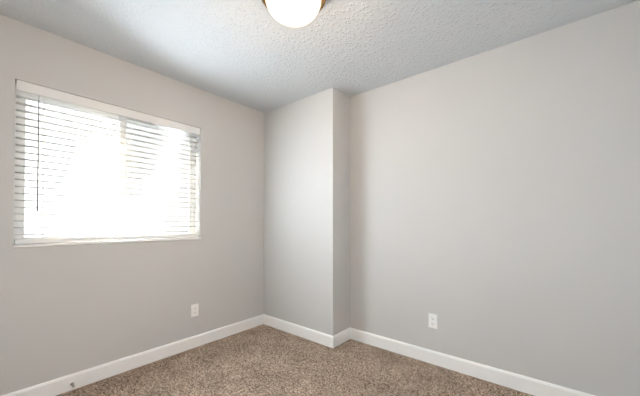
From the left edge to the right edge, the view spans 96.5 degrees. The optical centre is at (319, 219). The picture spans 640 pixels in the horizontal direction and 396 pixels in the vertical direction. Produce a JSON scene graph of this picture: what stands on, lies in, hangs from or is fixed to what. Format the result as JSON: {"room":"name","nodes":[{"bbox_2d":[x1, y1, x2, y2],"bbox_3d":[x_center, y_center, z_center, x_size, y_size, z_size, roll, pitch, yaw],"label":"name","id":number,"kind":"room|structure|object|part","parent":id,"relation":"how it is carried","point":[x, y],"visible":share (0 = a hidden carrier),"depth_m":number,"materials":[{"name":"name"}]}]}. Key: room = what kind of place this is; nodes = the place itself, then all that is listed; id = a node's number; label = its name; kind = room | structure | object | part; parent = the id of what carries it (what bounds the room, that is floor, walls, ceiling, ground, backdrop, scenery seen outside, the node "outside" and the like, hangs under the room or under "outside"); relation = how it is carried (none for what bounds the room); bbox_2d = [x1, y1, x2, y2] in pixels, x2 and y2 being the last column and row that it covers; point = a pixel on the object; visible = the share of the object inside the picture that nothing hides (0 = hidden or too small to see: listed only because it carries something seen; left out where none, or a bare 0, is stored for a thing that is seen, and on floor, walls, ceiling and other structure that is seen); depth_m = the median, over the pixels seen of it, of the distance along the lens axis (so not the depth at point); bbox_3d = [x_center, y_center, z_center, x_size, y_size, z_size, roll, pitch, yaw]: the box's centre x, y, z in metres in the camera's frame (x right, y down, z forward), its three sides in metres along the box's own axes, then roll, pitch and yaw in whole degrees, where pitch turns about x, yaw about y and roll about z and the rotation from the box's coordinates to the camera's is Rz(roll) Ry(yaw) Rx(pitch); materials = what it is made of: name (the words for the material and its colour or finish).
{"room":"empty bedroom","nodes":[
{"label":"empty bedroom","id":0,"kind":"room"},
{"bbox_2d":[0,14,263,395],"bbox_3d":[-1.474,-0.028,2.443,0.160,2.440,3.278,-1,-1,40],"label":"wall","id":1,"kind":"structure","parent":0,"point":[65,310],"depth_m":2.25,"materials":[{"name":"paint"}]},
{"bbox_2d":[13,84,195,243],"bbox_3d":[-1.625,-0.345,2.338,0.068,1.063,1.217,-1,-1,40],"label":"window unit","id":2,"kind":"structure","parent":1,"relation":"in","point":[121,227],"depth_m":2.33,"materials":[{"name":"white plastic"}]},
{"bbox_2d":[14,80,199,243],"bbox_3d":[-1.556,-0.355,2.281,0.067,1.042,1.205,-1,-1,40],"label":"window blind","id":3,"kind":"object","parent":2,"relation":"attached to","point":[33,89],"visible":0.96,"depth_m":2.13,"materials":[{"name":"white plastic"}]},
{"bbox_3d":[-1.558,0.149,2.276,0.052,0.028,1.199,-1,-1,40],"label":"rail","id":4,"kind":"part","parent":3,"relation":"part of","materials":[{"name":"white plastic"}]},
{"bbox_2d":[13,237,200,247],"bbox_3d":[-1.558,0.176,2.276,0.109,0.018,1.217,-1,-1,40],"label":"window sill","id":5,"kind":"structure","parent":1,"relation":"attached to","point":[88,242],"depth_m":2.11,"materials":[{"name":"white"}]},
{"bbox_2d":[2,315,261,395],"bbox_3d":[-1.488,1.136,2.274,0.014,0.108,2.645,-1,-1,40],"label":"baseboard","id":6,"kind":"structure","parent":1,"relation":"attached to","point":[54,387],"depth_m":2.25,"materials":[{"name":"white wood"}]},
{"bbox_2d":[191,303,198,316],"bbox_3d":[-1.169,0.852,2.670,0.007,0.114,0.070,-1,-1,40],"label":"electrical outlet","id":7,"kind":"object","parent":1,"relation":"attached to","point":[194,309],"visible":1,"depth_m":2.67,"materials":[{"name":"white plastic"}]},
{"bbox_2d":[56,324,533,395],"bbox_3d":[-0.261,1.229,1.422,3.310,0.100,3.278,-1,-1,40],"label":"floor","id":8,"kind":"structure","parent":0,"point":[263,360],"depth_m":2.19,"materials":[{"name":"carpet"}]},
{"bbox_2d":[264,87,349,335],"bbox_3d":[-0.174,-0.019,3.104,1.000,2.440,0.283,-1,-1,40],"label":"wall","id":9,"kind":"structure","parent":0,"point":[306,212],"depth_m":2.88,"materials":[{"name":"paint"}]},
{"bbox_2d":[262,314,337,347],"bbox_3d":[-0.252,1.146,2.960,0.984,0.108,0.014,-1,-1,40],"label":"baseboard","id":10,"kind":"structure","parent":9,"relation":"attached to","point":[328,340],"depth_m":2.89,"materials":[{"name":"white wood"}]},
{"bbox_2d":[0,0,637,112],"bbox_3d":[-0.261,-1.321,1.457,3.310,0.120,3.278,-1,-1,40],"label":"ceiling","id":11,"kind":"structure","parent":0,"point":[255,55],"depth_m":1.95,"materials":[{"name":"white paint"}]},
{"bbox_2d":[262,0,325,26],"bbox_3d":[-0.144,-1.167,1.541,0.376,0.185,0.376,-1,-1,40],"label":"ceiling light","id":12,"kind":"object","parent":11,"relation":"attached to","point":[294,13],"visible":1,"depth_m":1.51,"materials":[{"name":"white glass"}]},
{"bbox_2d":[350,0,639,395],"bbox_3d":[0.795,-0.025,2.589,3.150,2.440,0.160,-1,-1,40],"label":"wall","id":13,"kind":"structure","parent":0,"point":[495,208],"depth_m":2.01,"materials":[{"name":"paint"}]},
{"bbox_2d":[428,313,436,328],"bbox_3d":[0.930,0.841,2.357,0.070,0.114,0.007,-1,-1,40],"label":"electrical outlet","id":14,"kind":"object","parent":13,"relation":"attached to","point":[432,319],"visible":1,"depth_m":2.35,"materials":[{"name":"white plastic"}]},
{"bbox_2d":[346,327,594,395],"bbox_3d":[1.055,1.136,2.245,1.970,0.108,0.014,-1,-1,40],"label":"baseboard","id":15,"kind":"structure","parent":13,"relation":"attached to","point":[501,377],"depth_m":2.18,"materials":[{"name":"white wood"}]},
{"label":"outside","id":16,"kind":"structure","parent":0,"visible":0},
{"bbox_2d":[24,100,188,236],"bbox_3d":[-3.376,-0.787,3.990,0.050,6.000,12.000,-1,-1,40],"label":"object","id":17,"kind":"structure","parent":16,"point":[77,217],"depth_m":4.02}
]}

